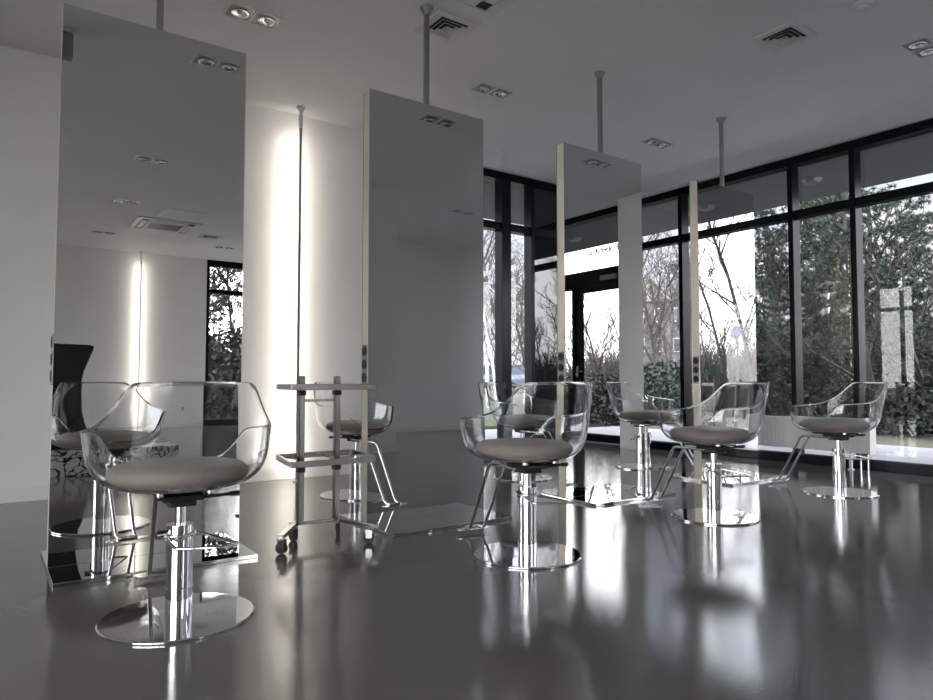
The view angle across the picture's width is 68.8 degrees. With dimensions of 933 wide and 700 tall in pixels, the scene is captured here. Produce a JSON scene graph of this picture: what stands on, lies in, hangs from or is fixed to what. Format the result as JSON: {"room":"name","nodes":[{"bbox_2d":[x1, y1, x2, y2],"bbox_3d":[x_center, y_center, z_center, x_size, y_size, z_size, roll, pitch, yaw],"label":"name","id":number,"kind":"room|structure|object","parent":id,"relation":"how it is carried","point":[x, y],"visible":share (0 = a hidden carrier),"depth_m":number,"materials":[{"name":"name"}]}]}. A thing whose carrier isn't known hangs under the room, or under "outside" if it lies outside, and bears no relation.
{"room":"salon","nodes":[
{"label":"salon","id":0,"kind":"room"},
{"bbox_2d":[0,45,362,488],"bbox_3d":[-3.732,-0.582,5.233,8.750,3.455,0.460,2,-3,-35],"label":"wall","id":1,"kind":"structure","parent":0,"point":[332,154],"depth_m":6.27,"materials":[{"name":"paint"}]},
{"bbox_2d":[0,464,349,503],"bbox_3d":[-3.513,1.083,5.019,8.550,0.108,0.014,2,-3,-35],"label":"baseboard","id":2,"kind":"structure","parent":1,"relation":"attached to","point":[34,493],"depth_m":6.18,"materials":[{"name":"white paint"}]},
{"bbox_2d":[483,168,557,382],"bbox_3d":[1.037,-0.417,8.746,3.100,3.455,0.160,2,-3,-35],"label":"window","id":3,"kind":"structure","parent":1,"relation":"in","point":[539,230],"depth_m":8.57,"materials":[{"name":"black metal"}]},
{"bbox_2d":[483,132,932,236],"bbox_3d":[2.115,-2.432,5.443,8.920,0.340,10.380,2,-3,-35],"label":"canopy","id":4,"kind":"object","parent":1,"relation":"attached to","point":[911,157],"visible":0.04,"depth_m":8.60,"materials":[{"name":"grey"}]},
{"bbox_2d":[801,176,822,184],"bbox_3d":[4.289,-2.102,8.464,0.240,0.075,0.240,2,-3,-35],"label":"light","id":5,"kind":"object","parent":4,"relation":"attached to","point":[814,180],"visible":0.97,"depth_m":8.40,"materials":[{"name":"grey metal"}]},
{"bbox_2d":[804,180,819,184],"bbox_3d":[4.289,-2.075,8.463,0.180,0.020,0.180,2,-3,-35],"label":"diffuser","id":6,"kind":"object","parent":5,"relation":"attached to","point":[807,182],"depth_m":8.43,"materials":[{"name":"grey metal"}]},
{"bbox_2d":[0,448,932,699],"bbox_3d":[1.477,0.979,0.595,11.950,0.100,13.730,2,-3,-35],"label":"floor","id":7,"kind":"structure","parent":0,"point":[820,597],"depth_m":2.79,"materials":[{"name":"grey concrete"}]},
{"bbox_2d":[41,0,257,587],"bbox_3d":[-1.647,-0.659,3.604,0.909,3.455,0.714,2,-3,-35],"label":"station","id":8,"kind":"object","parent":7,"relation":"on","point":[148,269],"visible":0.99,"depth_m":3.50,"materials":[{"name":"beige metal"}]},
{"bbox_2d":[46,22,61,551],"bbox_3d":[-1.669,-0.323,3.624,0.898,2.744,0.006,2,-3,-35],"label":"mirror glass","id":9,"kind":"object","parent":8,"relation":"on","point":[61,22],"depth_m":3.36,"materials":[{"name":"white"}]},
{"bbox_2d":[80,381,271,644],"bbox_3d":[-1.171,0.579,2.745,0.683,0.901,1.022,2,-3,-30],"label":"chair","id":10,"kind":"object","parent":7,"relation":"on","point":[175,443],"visible":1,"depth_m":2.42,"materials":[{"name":"clear plastic"}]},
{"bbox_2d":[293,106,304,481],"bbox_3d":[-1.542,-0.534,6.268,0.080,3.455,0.080,2,-3,-35],"label":"light pole","id":11,"kind":"object","parent":7,"relation":"on","point":[300,109],"visible":0.81,"depth_m":6.28,"materials":[{"name":"grey metal"}]},
{"bbox_2d":[275,376,377,553],"bbox_3d":[-0.834,0.618,3.940,0.714,0.934,0.619,2,-3,-36],"label":"trolley","id":12,"kind":"object","parent":7,"relation":"on","point":[281,547],"visible":1,"depth_m":3.87,"materials":[{"name":"metal"}]},
{"bbox_2d":[314,382,361,500],"bbox_3d":[-0.785,0.702,5.363,1.022,0.901,0.683,-3,-4,43],"label":"chair","id":13,"kind":"object","parent":7,"relation":"on","point":[350,400],"visible":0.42,"depth_m":5.40,"materials":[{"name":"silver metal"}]},
{"bbox_2d":[339,4,512,536],"bbox_3d":[-0.275,-0.613,4.580,0.909,3.455,0.714,2,-3,-35],"label":"station","id":14,"kind":"object","parent":7,"relation":"on","point":[423,344],"visible":0.93,"depth_m":4.48,"materials":[{"name":"grey metal"}]},
{"bbox_2d":[361,117,363,466],"bbox_3d":[-0.297,-0.277,4.600,0.898,2.744,0.006,2,-3,-35],"label":"mirror glass","id":15,"kind":"object","parent":14,"relation":"on","point":[362,395],"depth_m":4.33,"materials":[{"name":"white"}]},
{"bbox_2d":[362,373,365,381],"bbox_3d":[-0.643,0.173,4.280,0.004,0.060,0.060,2,-3,-35],"label":"socket","id":16,"kind":"object","parent":14,"relation":"attached to","point":[363,374],"depth_m":4.28,"materials":[{"name":"black plastic"}]},
{"bbox_2d":[362,346,366,355],"bbox_3d":[-0.643,0.007,4.288,0.004,0.060,0.060,2,-3,-35],"label":"socket","id":17,"kind":"object","parent":14,"relation":"attached to","point":[364,348],"depth_m":4.29,"materials":[{"name":"black plastic"}]},
{"bbox_2d":[362,360,366,368],"bbox_3d":[-0.643,0.090,4.284,0.004,0.060,0.060,2,-3,-35],"label":"socket","id":18,"kind":"object","parent":14,"relation":"attached to","point":[364,362],"depth_m":4.28,"materials":[{"name":"black plastic"}]},
{"bbox_2d":[367,88,483,523],"bbox_3d":[-0.248,-0.280,4.532,0.898,2.744,0.006,2,-3,-35],"label":"mirror glass","id":19,"kind":"object","parent":14,"relation":"on","point":[425,344],"depth_m":4.50,"materials":[{"name":"white"}]},
{"bbox_2d":[485,382,557,481],"bbox_3d":[0.620,0.748,6.324,0.683,0.901,1.022,3,-4,-43],"label":"chair","id":20,"kind":"object","parent":7,"relation":"on","point":[498,393],"visible":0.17,"depth_m":6.57,"materials":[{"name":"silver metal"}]},
{"bbox_2d":[456,382,591,568],"bbox_3d":[0.256,0.624,3.692,0.683,0.901,1.022,1,-3,-27],"label":"chair","id":21,"kind":"object","parent":7,"relation":"on","point":[541,424],"visible":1,"depth_m":3.35,"materials":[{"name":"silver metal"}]},
{"bbox_2d":[537,70,675,506],"bbox_3d":[1.098,-0.567,5.556,0.909,3.455,0.714,2,-3,-35],"label":"station","id":22,"kind":"object","parent":7,"relation":"on","point":[600,290],"visible":0.94,"depth_m":5.48,"materials":[{"name":"grey metal"}]},
{"bbox_2d":[556,145,558,495],"bbox_3d":[1.076,-0.231,5.576,0.898,2.744,0.006,2,-3,-35],"label":"mirror glass","id":23,"kind":"object","parent":22,"relation":"on","point":[557,146],"depth_m":5.33,"materials":[{"name":"white"}]},
{"bbox_2d":[558,353,563,360],"bbox_3d":[0.729,0.053,5.264,0.004,0.060,0.060,2,-3,-35],"label":"socket","id":24,"kind":"object","parent":22,"relation":"attached to","point":[560,355],"depth_m":5.26,"materials":[{"name":"black plastic"}]},
{"bbox_2d":[558,364,563,370],"bbox_3d":[0.729,0.136,5.260,0.004,0.060,0.060,2,-3,-35],"label":"socket","id":25,"kind":"object","parent":22,"relation":"attached to","point":[560,366],"depth_m":5.26,"materials":[{"name":"black plastic"}]},
{"bbox_2d":[558,375,563,381],"bbox_3d":[0.729,0.219,5.256,0.004,0.060,0.060,2,-3,-35],"label":"socket","id":26,"kind":"object","parent":22,"relation":"attached to","point":[560,377],"depth_m":5.26,"materials":[{"name":"black plastic"}]},
{"bbox_2d":[564,142,644,497],"bbox_3d":[1.124,-0.234,5.508,0.898,2.744,0.006,2,-3,-35],"label":"mirror glass","id":27,"kind":"object","parent":22,"relation":"on","point":[603,290],"depth_m":5.50,"materials":[{"name":"white"}]},
{"bbox_2d":[644,393,693,468],"bbox_3d":[2.041,0.792,7.275,1.022,0.901,0.683,-2,-4,42],"label":"chair","id":28,"kind":"object","parent":7,"relation":"on","point":[652,405],"visible":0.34,"depth_m":7.31,"materials":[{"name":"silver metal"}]},
{"bbox_2d":[639,382,769,525],"bbox_3d":[1.592,0.670,4.686,0.683,0.901,1.022,1,-3,-27],"label":"chair","id":29,"kind":"object","parent":7,"relation":"on","point":[733,415],"visible":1,"depth_m":4.36,"materials":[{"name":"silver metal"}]},
{"bbox_2d":[666,116,789,485],"bbox_3d":[2.465,-0.521,6.528,0.909,3.455,0.714,2,-3,-35],"label":"station","id":30,"kind":"object","parent":7,"relation":"on","point":[723,318],"visible":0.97,"depth_m":6.43,"materials":[{"name":"grey metal"}]},
{"bbox_2d":[689,182,693,461],"bbox_3d":[2.443,-0.186,6.548,0.898,2.744,0.006,2,-3,-35],"label":"mirror glass","id":31,"kind":"object","parent":30,"relation":"on","point":[690,183],"depth_m":6.30,"materials":[{"name":"white"}]},
{"bbox_2d":[693,367,698,372],"bbox_3d":[2.096,0.182,6.232,0.004,0.060,0.060,2,-3,-35],"label":"socket","id":32,"kind":"object","parent":30,"relation":"attached to","point":[695,369],"depth_m":6.23,"materials":[{"name":"black plastic"}]},
{"bbox_2d":[693,376,698,381],"bbox_3d":[2.096,0.265,6.228,0.004,0.060,0.060,2,-3,-35],"label":"socket","id":33,"kind":"object","parent":30,"relation":"attached to","point":[695,378],"depth_m":6.23,"materials":[{"name":"black plastic"}]},
{"bbox_2d":[697,179,758,479],"bbox_3d":[2.491,-0.189,6.480,0.898,2.744,0.006,2,-3,-35],"label":"mirror glass","id":34,"kind":"object","parent":30,"relation":"on","point":[726,318],"depth_m":6.47,"materials":[{"name":"white"}]},
{"bbox_2d":[758,415,875,471],"bbox_3d":[3.472,1.002,7.668,0.136,0.518,2.070,2,-3,-35],"label":"radiator","id":35,"kind":"object","parent":7,"relation":"on","point":[776,431],"visible":0.38,"depth_m":7.37,"materials":[{"name":"white paint"}]},
{"bbox_2d":[764,415,790,417],"bbox_3d":[3.474,0.752,7.681,0.128,0.012,2.030,2,-3,-35],"label":"grille","id":36,"kind":"object","parent":35,"relation":"attached to","point":[764,415],"depth_m":7.61,"materials":[{"name":"white metal"}]},
{"bbox_2d":[768,382,888,498],"bbox_3d":[2.979,0.718,5.688,0.683,0.901,1.022,1,-3,-24],"label":"chair","id":37,"kind":"object","parent":7,"relation":"on","point":[857,409],"visible":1,"depth_m":5.37,"materials":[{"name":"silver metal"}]},
{"bbox_2d":[923,383,932,433],"bbox_3d":[4.387,0.711,5.928,0.714,0.933,0.619,1,-3,-15],"label":"trolley","id":38,"kind":"object","parent":7,"relation":"on","point":[924,384],"visible":1,"depth_m":6.13,"materials":[{"name":"metal"}]},
{"bbox_2d":[0,0,932,198],"bbox_3d":[1.484,-2.645,0.807,12.010,0.250,13.790,2,-3,-35],"label":"ceiling","id":39,"kind":"structure","parent":0,"point":[672,68],"depth_m":5.51,"materials":[{"name":"paint"}]},
{"bbox_2d":[222,2,283,29],"bbox_3d":[-1.490,-2.326,4.764,0.372,0.014,0.184,2,-3,-35],"label":"recessed light","id":40,"kind":"object","parent":39,"relation":"in","point":[234,10],"visible":1,"depth_m":4.75,"materials":[{"name":"white metal"}]},
{"bbox_2d":[414,9,479,43],"bbox_3d":[-0.141,-2.315,4.908,0.340,0.024,0.340,2,-3,-35],"label":"ceiling vent","id":41,"kind":"object","parent":39,"relation":"in","point":[445,26],"visible":0.98,"depth_m":4.90,"materials":[{"name":"grey"}]},
{"bbox_2d":[437,0,515,19],"bbox_3d":[0.039,-2.346,4.126,0.950,0.034,0.950,2,-3,-35],"label":"air conditioner","id":42,"kind":"object","parent":39,"relation":"attached to","point":[485,9],"visible":1,"depth_m":4.61,"materials":[{"name":"white metal"}]},
{"bbox_2d":[469,81,514,99],"bbox_3d":[0.225,-2.269,5.981,0.372,0.014,0.184,2,-3,-35],"label":"recessed light","id":43,"kind":"object","parent":39,"relation":"in","point":[482,87],"visible":1,"depth_m":5.97,"materials":[{"name":"grey metal"}]},
{"bbox_2d":[639,137,674,148],"bbox_3d":[2.039,-2.208,7.283,0.372,0.014,0.184,2,-3,-35],"label":"recessed light","id":44,"kind":"object","parent":39,"relation":"in","point":[652,141],"visible":1,"depth_m":7.27,"materials":[{"name":"grey metal"}]},
{"bbox_2d":[750,20,818,52],"bbox_3d":[2.350,-2.308,5.046,0.340,0.024,0.340,2,-3,-35],"label":"ceiling vent","id":45,"kind":"object","parent":39,"relation":"in","point":[789,34],"visible":1,"depth_m":5.03,"materials":[{"name":"grey"}]},
{"bbox_2d":[854,0,872,11],"bbox_3d":[2.672,-2.316,4.594,0.110,0.052,0.110,2,-3,-35],"label":"smoke detector","id":46,"kind":"object","parent":39,"relation":"attached to","point":[860,5],"visible":1,"depth_m":4.57,"materials":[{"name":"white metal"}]},
{"bbox_2d":[899,36,932,58],"bbox_3d":[3.490,-2.305,5.213,0.372,0.014,0.184,2,-3,-35],"label":"recessed light","id":47,"kind":"object","parent":39,"relation":"in","point":[922,47],"visible":1,"depth_m":5.19,"materials":[{"name":"grey metal"}]},
{"label":"outside","id":48,"kind":"structure","parent":0,"visible":0},
{"bbox_2d":[484,388,932,447],"bbox_3d":[29.688,2.095,27.201,200.000,0.430,270.000,2,-3,-35],"label":"ground","id":49,"kind":"structure","parent":48,"point":[885,439],"depth_m":11.45,"materials":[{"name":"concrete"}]},
{"bbox_2d":[484,365,491,387],"bbox_3d":[-0.021,1.619,37.944,1.845,1.530,4.436,2,-3,-35],"label":"parked car","id":50,"kind":"object","parent":49,"relation":"on","point":[490,375],"visible":0.02,"depth_m":36.24,"materials":[{"name":"silver metal"}]},
{"bbox_2d":[483,240,517,343],"bbox_3d":[-0.139,-2.208,36.636,4.697,9.400,4.891,2,-3,-31],"label":"bare tree","id":51,"kind":"object","parent":49,"relation":"on","point":[488,289],"visible":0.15,"depth_m":35.93,"materials":[{"name":"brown plant"}]},
{"bbox_2d":[483,241,521,364],"bbox_3d":[1.526,-2.049,42.550,3.872,9.698,5.859,0,-3,-7],"label":"bare tree","id":52,"kind":"object","parent":49,"relation":"on","point":[492,285],"visible":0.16,"depth_m":42.08,"materials":[{"name":"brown plant"}]},
{"bbox_2d":[483,224,522,407],"bbox_3d":[-0.478,-4.896,19.133,7.044,13.500,7.671,-1,-3,21],"label":"birch tree","id":53,"kind":"object","parent":49,"relation":"on","point":[493,234],"visible":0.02,"depth_m":20.59,"materials":[{"name":"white plant"}]},
{"bbox_2d":[483,219,523,334],"bbox_3d":[0.932,-2.768,37.082,5.298,10.604,5.518,3,-4,-43],"label":"bare tree","id":54,"kind":"object","parent":49,"relation":"on","point":[484,238],"visible":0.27,"depth_m":37.02,"materials":[{"name":"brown plant"}]},
{"bbox_2d":[483,232,523,381],"bbox_3d":[0.055,-4.478,32.278,7.044,13.500,7.671,2,-3,-39],"label":"birch tree","id":55,"kind":"object","parent":49,"relation":"on","point":[522,287],"visible":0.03,"depth_m":30.52,"materials":[{"name":"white plant"}]},
{"bbox_2d":[483,261,523,364],"bbox_3d":[2.886,-1.680,46.806,5.647,9.347,3.731,-1,-3,27],"label":"bare tree","id":56,"kind":"object","parent":49,"relation":"on","point":[518,261],"visible":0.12,"depth_m":46.70,"materials":[{"name":"grey plant"}]},
{"bbox_2d":[484,262,523,364],"bbox_3d":[2.607,-1.327,43.449,5.463,8.322,4.725,1,-3,-14],"label":"bare tree","id":57,"kind":"object","parent":49,"relation":"on","point":[516,262],"visible":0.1,"depth_m":43.22,"materials":[{"name":"grey plant"}]},
{"bbox_2d":[484,241,524,367],"bbox_3d":[2.299,-1.761,37.115,4.257,8.519,4.433,2,-4,-41],"label":"bare tree","id":58,"kind":"object","parent":49,"relation":"on","point":[512,262],"visible":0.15,"depth_m":37.01,"materials":[{"name":"grey plant"}]},
{"bbox_2d":[489,283,523,364],"bbox_3d":[3.479,-0.982,39.817,4.110,7.239,4.752,-2,-3,30],"label":"bare tree","id":59,"kind":"object","parent":49,"relation":"on","point":[522,283],"visible":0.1,"depth_m":39.54,"materials":[{"name":"grey plant"}]},
{"bbox_2d":[489,365,524,386],"bbox_3d":[1.574,1.596,37.444,1.845,1.530,4.436,2,-3,-35],"label":"parked car","id":60,"kind":"object","parent":49,"relation":"on","point":[518,376],"visible":0.06,"depth_m":35.80,"materials":[{"name":"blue metal"}]},
{"bbox_2d":[491,263,524,372],"bbox_3d":[3.330,-1.254,35.035,4.818,7.340,4.167,1,-3,-20],"label":"bare tree","id":61,"kind":"object","parent":49,"relation":"on","point":[517,299],"visible":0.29,"depth_m":35.07,"materials":[{"name":"grey plant"}]},
{"bbox_2d":[511,273,523,338],"bbox_3d":[3.596,-1.579,38.400,3.318,8.311,5.021,0,-3,-3],"label":"bare tree","id":62,"kind":"object","parent":49,"relation":"on","point":[522,298],"visible":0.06,"depth_m":38.70,"materials":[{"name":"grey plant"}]},
{"bbox_2d":[511,224,670,263],"bbox_3d":[4.310,-4.762,23.335,7.671,13.500,7.044,0,-3,-9],"label":"birch tree","id":63,"kind":"object","parent":49,"relation":"on","point":[517,224],"visible":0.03,"depth_m":23.50,"materials":[{"name":"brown plant"}]},
{"bbox_2d":[643,250,678,360],"bbox_3d":[9.410,-1.328,32.424,2.875,7.201,4.350,-1,-3,18],"label":"bare tree","id":64,"kind":"object","parent":49,"relation":"on","point":[672,305],"visible":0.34,"depth_m":32.20,"materials":[{"name":"grey plant"}]},
{"bbox_2d":[643,280,679,365],"bbox_3d":[17.108,-1.704,66.998,8.600,12.100,10.600,-1,-3,14],"label":"apartment building","id":65,"kind":"structure","parent":49,"relation":"on","point":[675,358],"depth_m":61.77,"materials":[{"name":"grey concrete"}]},
{"bbox_2d":[642,232,690,362],"bbox_3d":[5.970,-1.642,23.742,3.598,7.200,3.747,0,-3,-2],"label":"bare tree","id":66,"kind":"object","parent":49,"relation":"on","point":[655,351],"visible":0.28,"depth_m":23.09,"materials":[{"name":"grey plant"}]},
{"bbox_2d":[642,249,690,342],"bbox_3d":[5.389,-1.595,22.955,4.292,7.105,2.836,-2,-3,30],"label":"bare tree","id":67,"kind":"object","parent":49,"relation":"on","point":[676,256],"visible":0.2,"depth_m":22.53,"materials":[{"name":"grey plant"}]},
{"bbox_2d":[643,251,690,364],"bbox_3d":[7.404,-0.995,26.264,3.404,5.995,3.935,-1,-3,25],"label":"bare tree","id":68,"kind":"object","parent":49,"relation":"on","point":[662,329],"visible":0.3,"depth_m":26.19,"materials":[{"name":"grey plant"}]},
{"bbox_2d":[643,361,691,422],"bbox_3d":[4.918,1.066,16.972,2.338,1.576,2.582,1,-3,-20],"label":"shrub","id":69,"kind":"object","parent":49,"relation":"on","point":[654,378],"visible":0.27,"depth_m":16.30,"materials":[{"name":"green plant"}]},
{"bbox_2d":[643,242,691,364],"bbox_3d":[6.897,-1.051,24.198,3.380,5.952,3.907,-1,-3,26],"label":"bare tree","id":70,"kind":"object","parent":49,"relation":"on","point":[657,333],"visible":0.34,"depth_m":23.88,"materials":[{"name":"grey plant"}]},
{"bbox_2d":[646,360,691,398],"bbox_3d":[5.710,1.050,17.965,2.685,1.639,2.432,0,-3,-4],"label":"shrub","id":71,"kind":"object","parent":49,"relation":"on","point":[662,361],"visible":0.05,"depth_m":17.97,"materials":[{"name":"green plant"}]},
{"bbox_2d":[649,231,691,355],"bbox_3d":[10.727,-1.883,31.875,4.128,8.262,4.299,0,-3,9],"label":"bare tree","id":72,"kind":"object","parent":49,"relation":"on","point":[667,231],"visible":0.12,"depth_m":31.71,"materials":[{"name":"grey plant"}]},
{"bbox_2d":[655,245,691,345],"bbox_3d":[7.966,-1.115,24.431,2.433,6.094,3.681,-1,-3,14],"label":"bare tree","id":73,"kind":"object","parent":49,"relation":"on","point":[677,290],"visible":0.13,"depth_m":24.64,"materials":[{"name":"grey plant"}]},
{"bbox_2d":[660,365,691,400],"bbox_3d":[5.826,1.073,16.962,2.245,1.513,2.479,-1,-3,11],"label":"shrub","id":74,"kind":"object","parent":49,"relation":"on","point":[674,368],"visible":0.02,"depth_m":16.47,"materials":[{"name":"green plant"}]},
{"bbox_2d":[668,368,692,408],"bbox_3d":[6.003,1.039,15.971,2.479,1.513,2.245,-1,-3,27],"label":"shrub","id":75,"kind":"object","parent":49,"relation":"on","point":[676,387],"visible":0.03,"depth_m":15.65,"materials":[{"name":"green plant"}]},
{"bbox_2d":[671,260,691,360],"bbox_3d":[24.306,-2.091,69.953,6.100,13.150,8.600,-1,-3,19],"label":"apartment tower","id":76,"kind":"structure","parent":49,"relation":"on","point":[674,260],"depth_m":66.96,"materials":[{"name":"grey metal"}]},
{"bbox_2d":[691,359,841,416],"bbox_3d":[5.962,0.927,13.473,2.338,1.576,2.582,2,-3,-32],"label":"shrub","id":77,"kind":"object","parent":49,"relation":"on","point":[760,365],"visible":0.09,"depth_m":12.58,"materials":[{"name":"green plant"}]},
{"bbox_2d":[689,271,864,332],"bbox_3d":[17.938,-0.360,39.705,8.600,6.850,8.600,-1,-3,24],"label":"house","id":78,"kind":"structure","parent":49,"relation":"on","point":[756,291],"depth_m":35.44,"materials":[{"name":"grey"}]},
{"bbox_2d":[648,429,932,464],"bbox_3d":[3.254,1.102,2.881,12.700,0.110,20.000,2,-3,-35],"label":"terrace","id":79,"kind":"object","parent":49,"relation":"on","point":[920,455],"visible":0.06,"depth_m":8.95,"materials":[{"name":"stone"}]},
{"bbox_2d":[754,227,835,363],"bbox_3d":[6.956,-0.630,15.085,2.484,4.724,3.001,0,-3,7],"label":"pine tree","id":80,"kind":"object","parent":49,"relation":"on","point":[770,249],"visible":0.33,"depth_m":14.85,"materials":[{"name":"green plant"}]},
{"bbox_2d":[754,224,848,349],"bbox_3d":[7.807,-0.927,17.494,2.866,5.451,3.463,1,-3,-19],"label":"pine tree","id":81,"kind":"object","parent":49,"relation":"on","point":[755,263],"visible":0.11,"depth_m":17.50,"materials":[{"name":"green plant"}]},
{"bbox_2d":[756,330,848,364],"bbox_3d":[7.701,0.659,16.995,3.924,2.396,3.554,0,-3,2],"label":"shrub","id":82,"kind":"object","parent":49,"relation":"on","point":[811,333],"visible":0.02,"depth_m":16.33,"materials":[{"name":"green plant"}]},
{"bbox_2d":[753,194,897,383],"bbox_3d":[7.101,-1.266,14.260,2.807,6.063,4.102,2,-4,-40],"label":"pine tree","id":83,"kind":"object","parent":49,"relation":"on","point":[760,329],"visible":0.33,"depth_m":13.85,"materials":[{"name":"green plant"}]},
{"bbox_2d":[756,354,899,435],"bbox_3d":[6.202,0.879,12.966,2.685,1.639,2.432,1,-3,-17],"label":"shrub","id":84,"kind":"object","parent":49,"relation":"on","point":[772,371],"visible":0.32,"depth_m":12.37,"materials":[{"name":"green plant"}]},
{"bbox_2d":[770,316,897,350],"bbox_3d":[9.591,0.469,18.010,4.116,2.774,4.544,-1,-3,17],"label":"shrub","id":85,"kind":"object","parent":49,"relation":"on","point":[849,341],"visible":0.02,"depth_m":16.94,"materials":[{"name":"green plant"}]},
{"bbox_2d":[762,343,915,428],"bbox_3d":[7.224,0.792,13.972,2.806,1.892,3.098,0,-3,-1],"label":"shrub","id":86,"kind":"object","parent":49,"relation":"on","point":[821,348],"visible":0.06,"depth_m":13.42,"materials":[{"name":"green plant"}]},
{"bbox_2d":[755,191,932,433],"bbox_3d":[6.829,-1.348,12.585,3.847,6.057,3.184,-1,-3,20],"label":"pine tree","id":87,"kind":"object","parent":49,"relation":"on","point":[829,237],"visible":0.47,"depth_m":12.42,"materials":[{"name":"green plant"}]},
{"bbox_2d":[763,182,932,348],"bbox_3d":[8.399,-1.536,14.816,4.417,6.530,3.023,-2,-4,41],"label":"pine tree","id":88,"kind":"object","parent":49,"relation":"on","point":[888,206],"visible":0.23,"depth_m":14.64,"materials":[{"name":"green plant"}]},
{"bbox_2d":[768,347,932,434],"bbox_3d":[7.502,0.823,13.480,2.892,1.766,2.619,-1,-3,14],"label":"shrub","id":89,"kind":"object","parent":49,"relation":"on","point":[881,357],"visible":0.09,"depth_m":12.74,"materials":[{"name":"green plant"}]},
{"bbox_2d":[788,186,932,429],"bbox_3d":[7.497,-0.867,12.252,3.392,5.014,2.321,2,-4,-42],"label":"pine tree","id":90,"kind":"object","parent":49,"relation":"on","point":[907,335],"visible":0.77,"depth_m":11.93,"materials":[{"name":"green plant"}]},
{"bbox_2d":[825,194,932,355],"bbox_3d":[9.948,-0.882,15.368,3.270,5.148,2.707,1,-3,-18],"label":"pine tree","id":91,"kind":"object","parent":49,"relation":"on","point":[922,248],"visible":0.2,"depth_m":15.25,"materials":[{"name":"green plant"}]},
{"bbox_2d":[828,341,930,423],"bbox_3d":[8.324,0.767,13.988,2.806,1.892,3.098,-2,-3,30],"label":"shrub","id":92,"kind":"object","parent":49,"relation":"on","point":[919,355],"visible":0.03,"depth_m":13.24,"materials":[{"name":"green plant"}]},
{"bbox_2d":[838,346,932,432],"bbox_3d":[8.739,0.779,12.970,2.892,1.766,2.619,2,-3,-29],"label":"shrub","id":93,"kind":"object","parent":49,"relation":"on","point":[930,368],"visible":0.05,"depth_m":12.35,"materials":[{"name":"green plant"}]},
{"bbox_2d":[838,348,932,428],"bbox_3d":[8.515,0.799,13.478,2.619,1.766,2.892,3,-4,-45],"label":"shrub","id":94,"kind":"object","parent":49,"relation":"on","point":[886,357],"visible":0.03,"depth_m":12.70,"materials":[{"name":"green plant"}]},
{"bbox_2d":[871,199,932,308],"bbox_3d":[14.265,-1.504,22.763,4.379,6.670,3.787,0,-3,9],"label":"bare tree","id":95,"kind":"object","parent":49,"relation":"on","point":[912,199],"visible":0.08,"depth_m":22.59,"materials":[{"name":"grey plant"}]},
{"bbox_2d":[874,358,932,437],"bbox_3d":[8.516,0.858,11.969,2.245,1.513,2.479,1,-3,-14],"label":"shrub","id":96,"kind":"object","parent":49,"relation":"on","point":[912,405],"visible":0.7,"depth_m":11.95,"materials":[{"name":"green plant"}]},
{"bbox_2d":[877,326,932,347],"bbox_3d":[11.556,0.539,16.982,3.924,2.396,3.554,2,-4,-42],"label":"shrub","id":97,"kind":"object","parent":49,"relation":"on","point":[928,326],"visible":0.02,"depth_m":16.63,"materials":[{"name":"green plant"}]},
{"bbox_3d":[5.132,-0.567,5.558,0.410,3.455,0.670,2,-3,-35],"label":"wall pier","id":98,"kind":"object","parent":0,"visible":0},
{"bbox_2d":[641,118,932,475],"bbox_3d":[3.679,-0.460,7.829,0.160,3.455,4.720,2,-3,-35],"label":"window","id":99,"kind":"structure","parent":98,"relation":"attached to","point":[856,201],"depth_m":7.67,"materials":[{"name":"black metal"}]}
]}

